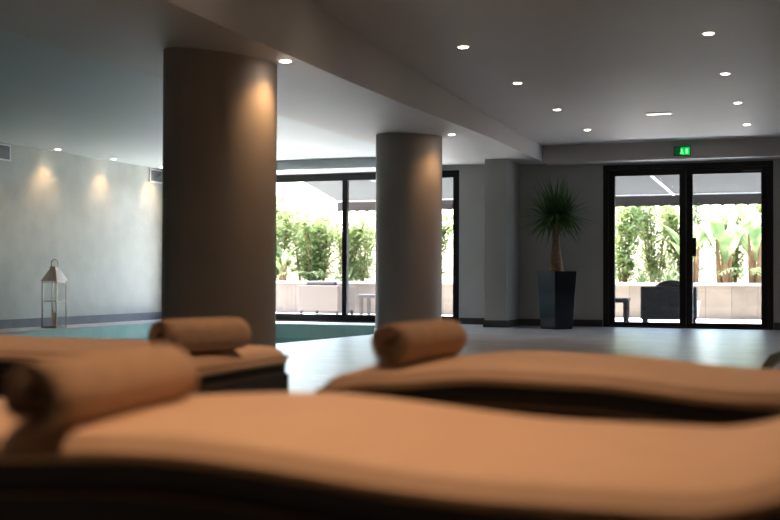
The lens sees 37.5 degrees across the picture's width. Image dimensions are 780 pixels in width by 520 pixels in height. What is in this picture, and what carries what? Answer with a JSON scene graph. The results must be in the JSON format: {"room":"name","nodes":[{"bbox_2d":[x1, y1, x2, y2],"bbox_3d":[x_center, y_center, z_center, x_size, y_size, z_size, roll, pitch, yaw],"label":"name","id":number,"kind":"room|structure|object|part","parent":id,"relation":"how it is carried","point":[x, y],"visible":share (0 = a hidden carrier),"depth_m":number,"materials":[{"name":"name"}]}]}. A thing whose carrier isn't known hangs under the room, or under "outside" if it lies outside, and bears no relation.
{"room":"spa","nodes":[
{"label":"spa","id":0,"kind":"room"},
{"bbox_2d":[0,142,161,332],"bbox_3d":[-7.348,-0.467,9.879,0.200,2.890,20.470,0,-1,20],"label":"wall","id":1,"kind":"structure","parent":0,"point":[100,219],"depth_m":17.03,"materials":[{"name":"paint"}]},
{"bbox_2d":[0,143,10,160],"bbox_3d":[-5.210,-1.449,15.391,0.019,0.220,0.400,0,-1,20],"label":"air vent","id":2,"kind":"object","parent":1,"relation":"in","point":[5,150],"visible":1,"depth_m":15.48,"materials":[{"name":"white metal"}]},
{"bbox_2d":[0,312,161,328],"bbox_3d":[-7.290,0.765,9.709,0.020,0.120,20.230,0,-1,20],"label":"baseboard","id":3,"kind":"structure","parent":1,"relation":"attached to","point":[29,322],"depth_m":17.07,"materials":[{"name":"stone"}]},
{"bbox_2d":[149,168,161,183],"bbox_3d":[-3.870,-1.388,19.043,0.019,0.220,0.400,0,-1,20],"label":"air vent","id":4,"kind":"object","parent":1,"relation":"in","point":[155,176],"visible":0.8,"depth_m":19.02,"materials":[{"name":"white metal"}]},
{"bbox_2d":[0,29,375,168],"bbox_3d":[-5.015,-1.784,8.928,4.840,0.210,20.250,0,-1,20],"label":"ceiling","id":5,"kind":"structure","parent":0,"point":[52,97],"depth_m":12.68,"materials":[{"name":"paint"}]},
{"bbox_2d":[0,319,779,391],"bbox_3d":[-1.250,0.874,7.619,12.800,0.120,20.470,0,-1,20],"label":"floor","id":6,"kind":"structure","parent":0,"point":[311,364],"depth_m":12.05,"materials":[{"name":"grey tile"}]},
{"bbox_2d":[41,259,67,327],"bbox_3d":[-4.587,0.457,15.716,0.264,0.942,0.264,0,-1,19],"label":"lantern","id":7,"kind":"object","parent":6,"relation":"on","point":[54,273],"visible":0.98,"depth_m":15.65,"materials":[{"name":"silver metal"}]},
{"bbox_2d":[51,312,54,325],"bbox_3d":[-4.588,0.797,15.711,0.080,0.201,0.080,0,-1,20],"label":"pillar candle","id":8,"kind":"object","parent":7,"relation":"in","point":[52,313],"visible":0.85,"depth_m":15.67,"materials":[{"name":"beige wax"}]},
{"bbox_3d":[-4.587,0.608,15.714,0.240,0.640,0.240,0,-1,19],"label":"frame","id":9,"kind":"part","parent":7,"relation":"part of","materials":[{"name":"silver metal"}]},
{"bbox_2d":[0,335,289,397],"bbox_3d":[-1.460,0.457,4.427,2.072,0.614,0.704,0,-1,20],"label":"sun lounger","id":10,"kind":"object","parent":6,"relation":"on","point":[250,368],"visible":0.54,"depth_m":4.05,"materials":[{"name":"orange fabric"}]},
{"bbox_3d":[-1.468,0.341,4.432,2.034,0.181,0.680,0,-1,20],"label":"shell trim","id":11,"kind":"part","parent":10,"relation":"part of","materials":[{"name":"brown"}]},
{"bbox_2d":[0,335,287,376],"bbox_3d":[-1.467,0.271,4.433,2.050,0.242,0.700,0,-1,20],"label":"cushion","id":12,"kind":"object","parent":10,"relation":"on","point":[15,350],"depth_m":4.05,"materials":[{"name":"beige fabric"}]},
{"bbox_2d":[148,317,250,352],"bbox_3d":[-0.643,0.256,3.905,0.126,0.117,0.389,0,-1,35],"label":"rolled towel","id":13,"kind":"object","parent":10,"relation":"on","point":[193,335],"visible":0.93,"depth_m":3.85,"materials":[{"name":"brown fabric"}]},
{"bbox_2d":[0,323,374,338],"bbox_3d":[-3.312,1.503,12.056,4.370,1.245,11.200,0,-1,20],"label":"basin","id":14,"kind":"object","parent":6,"relation":"in","point":[136,330],"visible":0.03,"depth_m":17.01,"materials":[{"name":"teal tile"}]},
{"bbox_2d":[132,337,320,343],"bbox_3d":[-3.310,1.086,12.063,4.362,0.001,11.200,0,-1,20],"label":"pool water","id":15,"kind":"object","parent":14,"relation":"in","point":[278,340],"visible":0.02,"depth_m":16.89,"materials":[{"name":"teal liquid"}]},
{"bbox_2d":[162,47,276,347],"bbox_3d":[-1.207,-0.335,8.151,0.828,2.314,0.828,0,-1,20],"label":"round column","id":16,"kind":"structure","parent":6,"relation":"on","point":[219,170],"depth_m":7.81,"materials":[{"name":"paint"}]},
{"bbox_2d":[0,392,779,519],"bbox_3d":[-0.013,0.435,1.979,2.054,0.592,0.704,0,-1,20],"label":"sun lounger","id":17,"kind":"object","parent":6,"relation":"on","point":[256,455],"visible":0.9,"depth_m":1.73,"materials":[{"name":"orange fabric"}]},
{"bbox_2d":[3,344,198,434],"bbox_3d":[-0.484,0.215,1.984,0.116,0.118,0.430,0,0,21],"label":"rolled towel","id":18,"kind":"object","parent":17,"relation":"on","point":[54,393],"visible":1,"depth_m":1.87,"materials":[{"name":"brown fabric"}]},
{"bbox_3d":[-0.013,0.321,1.981,2.034,0.167,0.680,0,-1,20],"label":"shell trim","id":19,"kind":"part","parent":17,"relation":"part of","materials":[{"name":"brown"}]},
{"bbox_2d":[374,133,441,330],"bbox_3d":[0.225,-0.298,13.825,0.828,2.427,0.828,0,-1,20],"label":"round column","id":20,"kind":"structure","parent":6,"relation":"on","point":[408,224],"depth_m":13.48,"materials":[{"name":"paint"}]},
{"bbox_2d":[315,351,779,425],"bbox_3d":[0.880,0.454,3.079,2.054,0.594,0.704,0,-1,20],"label":"sun lounger","id":21,"kind":"object","parent":6,"relation":"on","point":[548,384],"visible":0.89,"depth_m":2.92,"materials":[{"name":"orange fabric"}]},
{"bbox_2d":[371,319,466,367],"bbox_3d":[0.086,0.234,3.266,0.120,0.121,0.379,0,0,30],"label":"rolled towel","id":22,"kind":"object","parent":21,"relation":"on","point":[407,343],"visible":0.99,"depth_m":3.16,"materials":[{"name":"brown fabric"}]},
{"bbox_3d":[0.880,0.340,3.080,2.034,0.164,0.680,0,-1,20],"label":"shell trim","id":23,"kind":"part","parent":21,"relation":"part of","materials":[{"name":"brown"}]},
{"bbox_2d":[537,271,576,329],"bbox_3d":[2.307,0.555,15.923,0.390,0.800,0.390,1,-1,-32],"label":"planter pot","id":24,"kind":"object","parent":6,"relation":"on","point":[556,289],"visible":1,"depth_m":15.79,"materials":[{"name":"black paint"}]},
{"bbox_2d":[518,176,595,270],"bbox_3d":[2.292,-0.495,15.921,1.173,1.451,1.172,0,-1,20],"label":"yucca","id":25,"kind":"object","parent":24,"relation":"in","point":[554,204],"visible":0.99,"depth_m":15.86,"materials":[{"name":"green plant"}]},
{"bbox_3d":[2.171,-0.629,15.974,0.908,0.799,0.856,0,-1,-3],"label":"crown","id":26,"kind":"part","parent":25,"relation":"part of","materials":[{"name":"green plant"}]},
{"bbox_3d":[2.444,-0.670,15.936,0.854,0.867,0.942,0,-1,20],"label":"crown","id":27,"kind":"part","parent":25,"relation":"part of","materials":[{"name":"green plant"}]},
{"bbox_2d":[762,351,779,368],"bbox_3d":[2.180,0.614,5.482,0.831,0.358,0.513,1,-1,-40],"label":"floor plant","id":28,"kind":"object","parent":6,"relation":"on","point":[772,360],"visible":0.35,"depth_m":5.47,"materials":[{"name":"green plant"}]},
{"bbox_2d":[484,159,519,319],"bbox_3d":[1.647,-0.268,16.802,0.320,2.470,0.830,0,-1,20],"label":"wall pier","id":29,"kind":"object","parent":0,"point":[502,176],"visible":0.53,"depth_m":16.44,"materials":[{"name":"grey paint"}]},
{"bbox_2d":[277,158,779,322],"bbox_3d":[2.242,-0.396,17.145,12.800,2.740,0.220,0,-1,20],"label":"wall","id":30,"kind":"structure","parent":0,"point":[585,257],"depth_m":17.01,"materials":[{"name":"grey paint"}]},
{"bbox_2d":[0,0,543,164],"bbox_3d":[-1.379,-1.472,7.588,2.910,0.710,20.250,0,-1,20],"label":"beam","id":31,"kind":"structure","parent":30,"relation":"attached to","point":[337,80],"depth_m":8.50,"materials":[{"name":"paint"}]},
{"bbox_2d":[277,59,292,62],"bbox_3d":[-0.716,-1.360,7.871,0.112,0.013,0.112,0,-1,20],"label":"recessed light","id":32,"kind":"object","parent":31,"relation":"in","point":[278,60],"visible":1,"depth_m":7.85,"materials":[{"name":"white"}]},
{"bbox_2d":[277,157,375,174],"bbox_3d":[-1.232,-1.458,17.948,3.930,0.155,0.700,0,-1,20],"label":"trim","id":33,"kind":"structure","parent":30,"relation":"attached to","point":[348,165],"depth_m":17.57,"materials":[{"name":"white"}]},
{"bbox_2d":[276,170,458,322],"bbox_3d":[-1.265,-0.192,18.370,4.970,2.345,0.150,0,-1,20],"label":"window","id":34,"kind":"structure","parent":30,"relation":"in","point":[345,178],"depth_m":18.15,"materials":[{"name":"black metal"}]},
{"bbox_3d":[-1.285,0.970,18.310,4.970,0.020,0.060,0,-1,20],"label":"sill","id":35,"kind":"part","parent":34,"relation":"part of","materials":[{"name":"black metal"}]},
{"bbox_2d":[305,173,760,211],"bbox_3d":[4.034,-1.286,18.261,11.840,0.697,3.040,0,-1,20],"label":"awning","id":36,"kind":"object","parent":30,"relation":"attached to","point":[741,188],"visible":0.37,"depth_m":19.37,"materials":[{"name":"grey fabric"}]},
{"bbox_3d":[4.545,-1.127,19.652,11.840,0.045,0.070,0,-1,20],"label":"rail","id":37,"kind":"part","parent":36,"relation":"part of","materials":[{"name":"white metal"}]},
{"bbox_3d":[3.996,-1.319,18.192,0.386,0.414,3.109,0,-1,38],"label":"arm","id":38,"kind":"part","parent":36,"relation":"part of","materials":[{"name":"white metal"}]},
{"bbox_2d":[459,318,779,329],"bbox_3d":[4.485,0.910,15.733,7.620,0.100,0.845,0,-1,20],"label":"baseboard","id":39,"kind":"structure","parent":30,"relation":"attached to","point":[472,321],"depth_m":16.77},
{"bbox_2d":[543,137,779,164],"bbox_3d":[5.218,-1.537,15.769,6.260,0.260,0.350,0,-1,20],"label":"ceiling beam","id":40,"kind":"structure","parent":30,"relation":"attached to","point":[750,148],"depth_m":16.12,"materials":[{"name":"paint"}]},
{"bbox_2d":[674,146,690,155],"bbox_3d":[4.060,-1.513,15.981,0.230,0.130,0.048,0,-1,20],"label":"exit sign","id":41,"kind":"object","parent":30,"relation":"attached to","point":[682,150],"visible":1,"depth_m":15.96,"materials":[{"name":"green plastic"}]},
{"bbox_3d":[3.997,-1.513,15.992,0.084,0.110,0.003,0,-1,20],"label":"dim panel","id":42,"kind":"part","parent":41,"relation":"part of","materials":[{"name":"green plastic"}]},
{"bbox_3d":[4.096,-1.513,15.955,0.125,0.110,0.003,0,-1,20],"label":"lit panel","id":43,"kind":"part","parent":41,"relation":"part of","materials":[{"name":"green plastic"}]},
{"bbox_2d":[603,160,773,329],"bbox_3d":[4.217,-0.204,16.359,2.350,2.345,0.150,0,-1,20],"label":"door","id":44,"kind":"structure","parent":30,"relation":"in","point":[687,243],"depth_m":16.34,"materials":[{"name":"black metal"}]},
{"bbox_3d":[4.274,-0.182,16.290,0.125,0.260,0.060,0,-1,20],"label":"handle","id":45,"kind":"part","parent":44,"relation":"part of","materials":[{"name":"black metal"}]},
{"bbox_2d":[311,0,779,145],"bbox_3d":[0.927,-1.882,6.749,8.100,0.140,20.250,0,-1,20],"label":"ceiling","id":46,"kind":"structure","parent":0,"point":[606,64],"depth_m":10.11,"materials":[{"name":"paint"}]},
{"bbox_2d":[457,45,469,47],"bbox_3d":[0.607,-1.764,9.533,0.112,0.013,0.112,0,-1,20],"label":"recessed light","id":47,"kind":"object","parent":46,"relation":"in","point":[459,46],"visible":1,"depth_m":9.50,"materials":[{"name":"white"}]},
{"bbox_2d":[645,112,672,114],"bbox_3d":[3.115,-1.694,13.321,0.300,0.016,0.120,0,-1,20],"label":"recessed light","id":48,"kind":"object","parent":46,"relation":"in","point":[656,113],"visible":1,"depth_m":13.28,"materials":[{"name":"white"}]},
{"bbox_2d":[647,113,669,114],"bbox_3d":[3.115,-1.688,13.320,0.260,0.004,0.090,0,-1,20],"label":"diffuser","id":49,"kind":"object","parent":48,"relation":"attached to","point":[647,113],"depth_m":13.31,"materials":[{"name":"white plastic"}]},
{"bbox_2d":[701,31,715,34],"bbox_3d":[2.485,-1.766,8.972,0.112,0.013,0.112,0,-1,20],"label":"recessed light","id":50,"kind":"object","parent":46,"relation":"in","point":[707,32],"visible":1,"depth_m":8.95,"materials":[{"name":"white"}]},
{"label":"outside","id":51,"kind":"structure","parent":0,"visible":0},
{"bbox_3d":[3.283,0.931,26.361,40.000,0.660,8.220,0,-1,20],"label":"garden bed","id":52,"kind":"object","parent":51,"visible":0},
{"bbox_2d":[276,183,297,279],"bbox_3d":[-2.707,-0.579,26.311,2.034,2.348,1.959,1,-1,-35],"label":"shrub","id":53,"kind":"object","parent":52,"relation":"on","point":[281,192],"visible":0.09,"depth_m":25.95,"materials":[{"name":"green plant"}]},
{"bbox_2d":[276,242,300,280],"bbox_3d":[-2.290,0.063,24.493,0.775,0.982,0.863,1,-1,-45],"label":"banana plant","id":54,"kind":"object","parent":52,"relation":"on","point":[281,264],"visible":0.82,"depth_m":24.41,"materials":[{"name":"green plant"}]},
{"bbox_2d":[276,202,314,280],"bbox_3d":[-2.458,-0.368,25.090,1.740,1.864,1.689,0,-1,0],"label":"shrub","id":55,"kind":"object","parent":52,"relation":"on","point":[282,234],"visible":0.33,"depth_m":24.84,"materials":[{"name":"green plant"}]},
{"bbox_3d":[-2.559,-0.294,25.006,0.891,1.713,0.519,0,-1,20],"label":"stem","id":56,"kind":"part","parent":55,"relation":"part of","materials":[{"name":"green plant"}]},
{"bbox_2d":[278,205,341,280],"bbox_3d":[-1.656,-0.318,24.739,1.734,1.759,1.429,1,-1,-45],"label":"shrub","id":57,"kind":"object","parent":52,"relation":"on","point":[315,241],"visible":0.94,"depth_m":24.74,"materials":[{"name":"green plant"}]},
{"bbox_3d":[-1.693,-0.248,24.863,0.402,1.621,0.891,-1,-1,40],"label":"stem","id":58,"kind":"part","parent":57,"relation":"part of","materials":[{"name":"green plant"}]},
{"bbox_2d":[279,192,341,280],"bbox_3d":[-1.972,-0.534,27.298,2.117,2.269,2.055,1,-1,-36],"label":"shrub","id":59,"kind":"object","parent":52,"relation":"on","point":[331,203],"visible":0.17,"depth_m":27.31,"materials":[{"name":"green plant"}]},
{"bbox_2d":[277,271,351,279],"bbox_3d":[-1.673,0.399,24.408,1.546,0.325,1.617,-1,-1,44],"label":"shrub","id":60,"kind":"object","parent":52,"relation":"on","point":[287,271],"visible":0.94,"depth_m":24.25,"materials":[{"name":"green plant"}]},
{"bbox_2d":[293,210,341,280],"bbox_3d":[-1.530,-0.296,26.160,1.429,1.759,1.734,1,-1,-44],"label":"shrub","id":61,"kind":"object","parent":52,"relation":"on","point":[325,275],"visible":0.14,"depth_m":26.05,"materials":[{"name":"green plant"}]},
{"bbox_2d":[330,265,364,280],"bbox_3d":[-0.949,0.314,24.153,1.007,0.497,0.958,1,-1,-23],"label":"grass tuft","id":62,"kind":"object","parent":52,"relation":"on","point":[340,279],"visible":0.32,"depth_m":24.08,"materials":[{"name":"green plant"}]},
{"bbox_2d":[321,209,374,280],"bbox_3d":[-0.858,-0.303,24.686,1.460,1.750,1.516,0,-1,26],"label":"shrub","id":63,"kind":"object","parent":52,"relation":"on","point":[356,240],"visible":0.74,"depth_m":24.49,"materials":[{"name":"green plant"}]},
{"bbox_3d":[-0.895,-0.243,24.685,0.651,1.612,0.799,0,-1,-9],"label":"stem","id":64,"kind":"part","parent":63,"relation":"part of","materials":[{"name":"green plant"}]},
{"bbox_2d":[333,211,375,280],"bbox_3d":[-0.727,-0.280,26.099,1.516,1.750,1.460,0,-1,27],"label":"shrub","id":65,"kind":"object","parent":52,"relation":"on","point":[366,249],"visible":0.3,"depth_m":25.99,"materials":[{"name":"green plant"}]},
{"bbox_3d":[-0.727,-0.221,26.061,0.799,1.612,0.651,0,-1,-8],"label":"stem","id":66,"kind":"part","parent":65,"relation":"part of","materials":[{"name":"green plant"}]},
{"bbox_2d":[350,211,375,278],"bbox_3d":[-0.074,-0.414,24.387,1.768,1.951,1.821,1,-1,-38],"label":"shrub","id":67,"kind":"object","parent":52,"relation":"on","point":[372,223],"visible":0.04,"depth_m":24.21,"materials":[{"name":"green plant"}]},
{"bbox_2d":[442,209,452,281],"bbox_3d":[0.700,-0.363,24.096,1.819,1.845,1.499,0,-1,23],"label":"shrub","id":68,"kind":"object","parent":52,"relation":"on","point":[445,229],"visible":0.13,"depth_m":24.00,"materials":[{"name":"green plant"}]},
{"bbox_2d":[615,206,658,281],"bbox_3d":[4.526,-0.571,22.660,1.403,2.245,1.702,0,-1,1],"label":"shrub","id":69,"kind":"object","parent":52,"relation":"on","point":[627,232],"visible":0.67,"depth_m":22.36,"materials":[{"name":"green plant"}]},
{"bbox_3d":[4.638,-0.484,22.596,0.395,2.069,0.875,0,-1,-4],"label":"stem","id":70,"kind":"part","parent":69,"relation":"part of","materials":[{"name":"green plant"}]},
{"bbox_2d":[621,265,661,282],"bbox_3d":[4.845,0.301,22.033,0.958,0.497,1.007,0,-1,36],"label":"grass tuft","id":71,"kind":"object","parent":52,"relation":"on","point":[641,278],"visible":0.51,"depth_m":21.97,"materials":[{"name":"green plant"}]},
{"bbox_2d":[632,206,678,282],"bbox_3d":[5.410,-0.544,23.400,1.440,2.243,1.495,1,-1,-19],"label":"shrub","id":72,"kind":"object","parent":52,"relation":"on","point":[651,260],"visible":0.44,"depth_m":23.34,"materials":[{"name":"green plant"}]},
{"bbox_3d":[5.435,-0.467,23.425,0.788,2.067,0.642,0,-1,36],"label":"stem","id":73,"kind":"part","parent":72,"relation":"part of","materials":[{"name":"green plant"}]},
{"bbox_2d":[652,266,678,281],"bbox_3d":[5.305,0.300,21.869,0.958,0.497,1.007,1,-1,-39],"label":"grass tuft","id":74,"kind":"object","parent":52,"relation":"on","point":[669,277],"visible":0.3,"depth_m":21.80,"materials":[{"name":"green plant"}]},
{"bbox_2d":[646,205,720,282],"bbox_3d":[5.763,-0.480,22.508,1.484,2.067,1.440,0,-1,8],"label":"shrub","id":75,"kind":"object","parent":52,"relation":"on","point":[669,217],"visible":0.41,"depth_m":22.42,"materials":[{"name":"green plant"}]},
{"bbox_3d":[5.668,-0.398,22.450,0.760,1.899,0.443,0,-1,29],"label":"stem","id":76,"kind":"part","parent":75,"relation":"part of","materials":[{"name":"green plant"}]},
{"bbox_2d":[660,208,729,282],"bbox_3d":[5.737,-0.227,21.703,1.264,1.535,1.461,1,-1,-19],"label":"banana plant","id":77,"kind":"object","parent":52,"relation":"on","point":[700,238],"visible":0.45,"depth_m":21.58,"materials":[{"name":"green plant"}]},
{"bbox_2d":[704,204,748,282],"bbox_3d":[6.911,-0.405,23.199,1.475,1.946,1.216,1,-1,-22],"label":"shrub","id":78,"kind":"object","parent":52,"relation":"on","point":[735,261],"visible":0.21,"depth_m":22.99,"materials":[{"name":"green plant"}]},
{"bbox_3d":[6.897,-0.331,23.088,0.758,1.794,0.342,1,-1,-27],"label":"stem","id":79,"kind":"part","parent":78,"relation":"part of","materials":[{"name":"green plant"}]},
{"bbox_2d":[693,204,760,282],"bbox_3d":[6.273,-0.349,21.456,1.400,1.775,1.559,1,-1,-36],"label":"banana plant","id":80,"kind":"object","parent":52,"relation":"on","point":[727,242],"visible":0.81,"depth_m":21.34,"materials":[{"name":"green plant"}]},
{"bbox_2d":[711,267,760,276],"bbox_3d":[6.911,0.338,21.021,2.021,0.406,1.933,0,-1,-1],"label":"palm","id":81,"kind":"object","parent":52,"relation":"on","point":[739,268],"visible":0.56,"depth_m":20.95,"materials":[{"name":"green plant"}]},
{"bbox_2d":[722,204,760,282],"bbox_3d":[6.807,-0.340,21.583,1.454,1.765,1.680,0,-1,35],"label":"banana plant","id":82,"kind":"object","parent":52,"relation":"on","point":[754,229],"visible":0.6,"depth_m":21.43,"materials":[{"name":"green plant"}]},
{"bbox_2d":[740,204,760,265],"bbox_3d":[7.435,-0.598,22.795,1.564,2.348,1.507,1,-1,-41],"label":"shrub","id":83,"kind":"object","parent":52,"relation":"on","point":[757,206],"visible":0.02,"depth_m":22.60,"materials":[{"name":"green plant"}]},
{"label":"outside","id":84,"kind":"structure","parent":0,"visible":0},
{"bbox_2d":[292,313,760,325],"bbox_3d":[0.972,1.095,20.063,40.000,0.120,4.430,0,-1,20],"label":"patio","id":85,"kind":"structure","parent":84,"point":[733,321],"depth_m":19.80,"materials":[{"name":"white stone"}]},
{"bbox_2d":[298,281,354,313],"bbox_3d":[-1.238,0.743,22.547,0.918,0.646,0.640,0,-1,30],"label":"outdoor sofa","id":86,"kind":"object","parent":85,"relation":"on","point":[316,296],"visible":0.93,"depth_m":22.29,"materials":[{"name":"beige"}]},
{"bbox_2d":[306,281,336,284],"bbox_3d":[-1.330,0.529,22.392,0.681,0.223,0.096,0,-1,30],"label":"cushion","id":87,"kind":"object","parent":86,"relation":"on","point":[309,282],"depth_m":22.35,"materials":[{"name":"grey fabric"}]},
{"bbox_2d":[358,294,374,314],"bbox_3d":[-0.286,0.851,21.717,0.500,0.410,0.500,0,-1,20],"label":"side table","id":88,"kind":"object","parent":85,"relation":"on","point":[360,296],"visible":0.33,"depth_m":21.57,"materials":[{"name":"grey metal"}]},
{"bbox_3d":[-0.542,0.884,21.597,0.060,0.340,0.060,0,-1,20],"label":"leg","id":89,"kind":"part","parent":88,"relation":"part of","materials":[{"name":"white metal"}]},
{"bbox_3d":[-0.405,0.890,21.973,0.060,0.340,0.060,0,-1,20],"label":"leg","id":90,"kind":"part","parent":88,"relation":"part of","materials":[{"name":"white metal"}]},
{"bbox_2d":[615,298,630,321],"bbox_3d":[3.569,0.815,18.492,0.550,0.410,0.500,0,-1,16],"label":"side table","id":91,"kind":"object","parent":85,"relation":"on","point":[625,301],"visible":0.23,"depth_m":18.21,"materials":[{"name":"black metal"}]},
{"bbox_3d":[3.730,0.846,18.236,0.060,0.340,0.060,0,-1,16],"label":"leg","id":92,"kind":"part","parent":91,"relation":"part of","materials":[{"name":"metal"}]},
{"bbox_3d":[3.841,0.853,18.621,0.060,0.340,0.060,0,-1,16],"label":"leg","id":93,"kind":"part","parent":91,"relation":"part of","materials":[{"name":"black metal"}]},
{"bbox_2d":[641,280,697,322],"bbox_3d":[4.382,0.665,18.036,0.840,0.700,0.720,0,-1,16],"label":"wicker armchair","id":94,"kind":"object","parent":85,"relation":"on","point":[661,301],"visible":0.69,"depth_m":17.73,"materials":[{"name":"black wicker"}]},
{"bbox_2d":[655,280,678,286],"bbox_3d":[4.383,0.483,17.862,0.580,0.340,0.200,0,-1,16],"label":"cushion","id":95,"kind":"object","parent":94,"relation":"on","point":[669,283],"depth_m":17.82,"materials":[{"name":"grey fabric"}]},
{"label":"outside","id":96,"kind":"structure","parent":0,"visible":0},
{"bbox_2d":[276,283,760,319],"bbox_3d":[1.802,0.833,22.325,40.000,0.720,0.380,0,-1,20],"label":"wall","id":97,"kind":"structure","parent":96,"point":[717,302],"depth_m":21.11,"materials":[{"name":"stone"}]},
{"bbox_2d":[276,281,760,285],"bbox_3d":[1.803,0.448,22.331,40.000,0.050,0.460,0,-1,20],"label":"trim","id":98,"kind":"structure","parent":97,"relation":"on","point":[338,282],"depth_m":21.10,"materials":[{"name":"grey stone"}]}
]}

